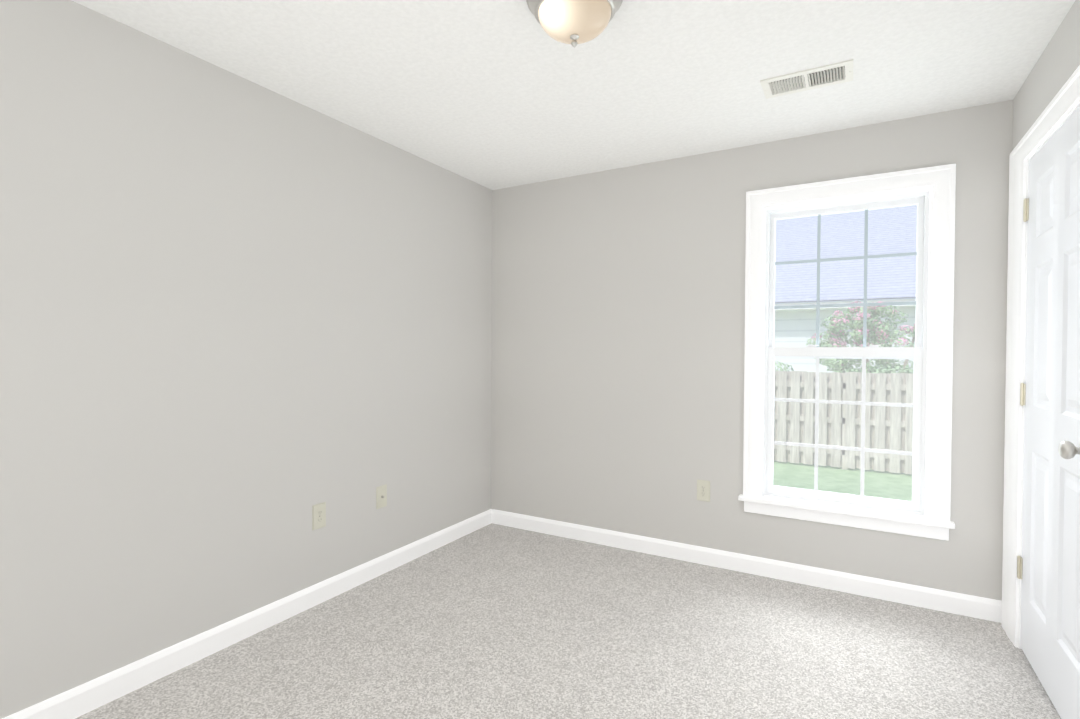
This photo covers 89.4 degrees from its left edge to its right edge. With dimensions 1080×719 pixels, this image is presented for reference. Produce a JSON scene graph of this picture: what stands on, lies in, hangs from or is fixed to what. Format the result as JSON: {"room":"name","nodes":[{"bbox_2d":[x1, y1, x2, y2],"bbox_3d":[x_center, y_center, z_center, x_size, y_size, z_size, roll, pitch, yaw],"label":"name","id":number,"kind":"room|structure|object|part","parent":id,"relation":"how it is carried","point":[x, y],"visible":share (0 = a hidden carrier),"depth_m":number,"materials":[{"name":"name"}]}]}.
{"room":"empty bedroom","nodes":[
{"label":"empty bedroom","id":0,"kind":"room"},
{"bbox_2d":[0,0,491,718],"bbox_3d":[-1.362,0.000,2.396,0.140,2.440,4.080,1,1,30],"label":"wall","id":1,"kind":"structure","parent":0,"point":[244,324],"depth_m":2.21,"materials":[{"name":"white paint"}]},
{"bbox_2d":[2,509,493,718],"bbox_3d":[-1.302,1.170,2.374,0.014,0.100,3.800,1,1,30],"label":"baseboard","id":2,"kind":"structure","parent":1,"relation":"attached to","point":[82,699],"depth_m":2.30,"materials":[{"name":"white paint"}]},
{"bbox_2d":[312,502,325,530],"bbox_3d":[-1.100,0.781,2.721,0.008,0.124,0.078,1,1,30],"label":"outlet","id":3,"kind":"object","parent":1,"relation":"attached to","point":[318,510],"visible":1,"depth_m":2.72,"materials":[{"name":"beige plastic"}]},
{"bbox_2d":[376,484,386,508],"bbox_3d":[-0.889,0.775,3.079,0.018,0.124,0.078,1,1,30],"label":"outlet plate","id":4,"kind":"object","parent":1,"relation":"attached to","point":[381,496],"visible":1,"depth_m":3.08,"materials":[{"name":"beige plastic"}]},
{"bbox_2d":[75,523,1060,718],"bbox_3d":[-0.037,1.287,1.648,3.212,0.100,4.080,1,1,30],"label":"floor","id":5,"kind":"structure","parent":0,"point":[493,621],"depth_m":2.28,"materials":[{"name":"carpet"}]},
{"bbox_2d":[72,0,1074,189],"bbox_3d":[-0.025,-1.253,1.612,3.212,0.100,4.080,1,1,30],"label":"ceiling","id":6,"kind":"structure","parent":0,"point":[495,94],"depth_m":2.25,"materials":[{"name":"paint"}]},
{"bbox_2d":[526,0,622,47],"bbox_3d":[0.115,-1.121,1.813,0.324,0.168,0.324,1,1,30],"label":"flush-mount light fixture","id":7,"kind":"object","parent":6,"relation":"attached to","point":[574,23],"visible":1,"depth_m":1.77,"materials":[{"name":"beige glass"}]},
{"bbox_3d":[0.115,-1.116,1.814,0.243,0.085,0.243,1,1,30],"label":"lamp shade","id":8,"kind":"part","parent":7,"relation":"part of","materials":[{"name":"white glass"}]},
{"bbox_2d":[760,59,852,98],"bbox_3d":[1.150,-1.201,2.353,0.350,0.012,0.185,1,1,30],"label":"ceiling vent","id":9,"kind":"object","parent":6,"relation":"in","point":[816,77],"visible":1,"depth_m":2.34,"materials":[{"name":"white metal"}]},
{"bbox_2d":[491,100,1012,600],"bbox_3d":[0.951,-0.002,3.337,2.932,2.440,0.140,1,1,30],"label":"wall","id":10,"kind":"structure","parent":0,"point":[617,348],"depth_m":3.29,"materials":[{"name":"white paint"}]},
{"bbox_2d":[697,479,709,501],"bbox_3d":[0.973,0.781,3.249,0.078,0.124,0.008,1,1,30],"label":"outlet","id":11,"kind":"object","parent":10,"relation":"attached to","point":[701,484],"visible":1,"depth_m":3.25,"materials":[{"name":"beige plastic"}]},
{"bbox_2d":[494,509,1001,622],"bbox_3d":[0.920,1.169,3.280,2.902,0.100,0.014,1,1,30],"label":"baseboard","id":12,"kind":"structure","parent":10,"relation":"attached to","point":[909,594],"depth_m":3.05,"materials":[{"name":"white paint"}]},
{"bbox_2d":[763,191,928,514],"bbox_3d":[1.638,-0.040,2.972,0.785,1.642,0.088,1,1,30],"label":"window","id":13,"kind":"structure","parent":10,"relation":"in","point":[925,195],"depth_m":2.92,"materials":[{"name":"white plastic"}]},
{"bbox_2d":[805,345,880,346],"bbox_3d":[1.631,-0.072,2.950,0.362,0.014,0.028,1,1,30],"label":"sash lock","id":14,"kind":"object","parent":13,"relation":"attached to","point":[866,346],"visible":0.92,"depth_m":2.88,"materials":[{"name":"white plastic"}]},
{"bbox_2d":[773,357,913,495],"bbox_3d":[1.625,0.356,2.960,0.661,0.743,0.008,1,1,30],"label":"grille","id":15,"kind":"object","parent":13,"relation":"attached to","point":[862,403],"visible":1,"depth_m":2.93,"materials":[{"name":"white"}]},
{"label":"glass","id":16,"kind":"part","parent":13,"relation":"part of","materials":[{"name":"clear glass"}]},
{"bbox_3d":[1.625,0.352,2.959,0.729,0.838,0.030,1,1,30],"label":"window sash","id":17,"kind":"part","parent":13,"relation":"part of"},
{"bbox_2d":[774,209,916,346],"bbox_3d":[1.646,-0.422,2.978,0.675,0.761,0.008,1,1,30],"label":"grille","id":18,"kind":"object","parent":13,"relation":"attached to","point":[864,304],"visible":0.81,"depth_m":2.95,"materials":[{"name":"grey plastic"}]},
{"label":"glass","id":19,"kind":"part","parent":13,"relation":"part of","materials":[{"name":"clear glass"}]},
{"bbox_3d":[1.646,-0.419,2.978,0.729,0.830,0.030,1,1,30],"label":"window sash","id":20,"kind":"part","parent":13,"relation":"part of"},
{"bbox_2d":[759,186,932,517],"bbox_3d":[1.605,-0.039,2.915,0.785,1.642,0.060,1,1,30],"label":"liner","id":21,"kind":"object","parent":10,"relation":"attached to","point":[930,246],"visible":1,"depth_m":2.79,"materials":[{"name":"white paint"}]},
{"bbox_2d":[738,494,954,528],"bbox_3d":[1.587,0.795,2.908,0.993,0.026,0.110,1,1,30],"label":"stool","id":22,"kind":"object","parent":10,"relation":"attached to","point":[854,511],"visible":0.85,"depth_m":2.85,"materials":[{"name":"white paint"}]},
{"bbox_2d":[743,164,955,540],"bbox_3d":[1.585,-0.035,2.881,0.955,1.825,0.019,1,1,30],"label":"window casing","id":23,"kind":"structure","parent":10,"relation":"in","point":[941,179],"depth_m":2.75,"materials":[{"name":"white paint"}]},
{"bbox_2d":[1012,0,1079,150],"bbox_3d":[1.300,0.035,0.864,0.140,2.440,4.080,1,1,30],"label":"wall","id":24,"kind":"structure","parent":0,"point":[1057,64],"depth_m":2.06,"materials":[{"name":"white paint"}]},
{"bbox_2d":[1001,65,1079,648],"bbox_3d":[1.931,0.155,1.983,0.159,2.175,1.133,1,1,30],"label":"door frame","id":25,"kind":"structure","parent":24,"relation":"attached to","point":[1062,104],"depth_m":2.37,"materials":[{"name":"white paint"}]},
{"bbox_2d":[1017,106,1079,718],"bbox_3d":[1.840,0.198,1.978,0.109,2.063,0.836,1,1,30],"label":"door leaf","id":26,"kind":"structure","parent":24,"relation":"in","point":[1048,568],"depth_m":1.98,"materials":[{"name":"white paint"}]},
{"bbox_3d":[1.647,0.280,1.679,0.074,0.066,0.066,1,1,30],"label":"knob","id":27,"kind":"part","parent":26,"relation":"part of","materials":[{"name":"grey metal"}]},
{"label":"outside","id":28,"kind":"structure","parent":0,"visible":0},
{"bbox_2d":[773,460,911,500],"bbox_3d":[8.259,1.717,13.003,34.000,0.001,23.850,1,1,30],"label":"lawn","id":29,"kind":"structure","parent":28,"point":[785,479],"depth_m":7.97,"materials":[{"name":"green plant"}]},
{"bbox_2d":[775,361,793,370],"bbox_3d":[3.656,0.872,9.891,1.719,1.731,0.495,1,1,27],"label":"vine","id":30,"kind":"object","parent":29,"relation":"on","point":[780,364],"depth_m":9.53,"materials":[{"name":"green plant"}]},
{"bbox_2d":[774,371,912,473],"bbox_3d":[4.718,0.973,8.842,14.083,1.572,0.110,1,1,30],"label":"fence","id":31,"kind":"object","parent":29,"relation":"on","point":[889,412],"depth_m":8.70,"materials":[{"name":"brown wood"}]},
{"bbox_2d":[774,299,915,373],"bbox_3d":[6.986,0.243,11.758,24.000,2.970,0.650,1,1,30],"label":"neighbouring house","id":32,"kind":"structure","parent":29,"relation":"on","point":[799,339],"depth_m":12.38,"materials":[{"name":"white"}]},
{"bbox_2d":[775,205,916,303],"bbox_3d":[9.565,-4.515,16.132,24.200,6.447,11.000,1,1,30],"label":"roof","id":33,"kind":"structure","parent":32,"relation":"on","point":[790,228],"depth_m":13.44,"materials":[{"name":"grey"}]},
{"bbox_2d":[806,301,914,372],"bbox_3d":[6.066,0.327,10.222,1.993,2.859,1.407,1,1,30],"label":"crape myrtle","id":34,"kind":"object","parent":29,"relation":"on","point":[857,332],"depth_m":10.02,"materials":[{"name":"green plant"}]},
{"bbox_2d":[836,364,912,373],"bbox_3d":[5.862,0.883,8.659,2.292,1.767,0.427,1,1,30],"label":"bush","id":35,"kind":"object","parent":29,"relation":"on","point":[857,370],"depth_m":8.78,"materials":[{"name":"green plant"}]}
]}

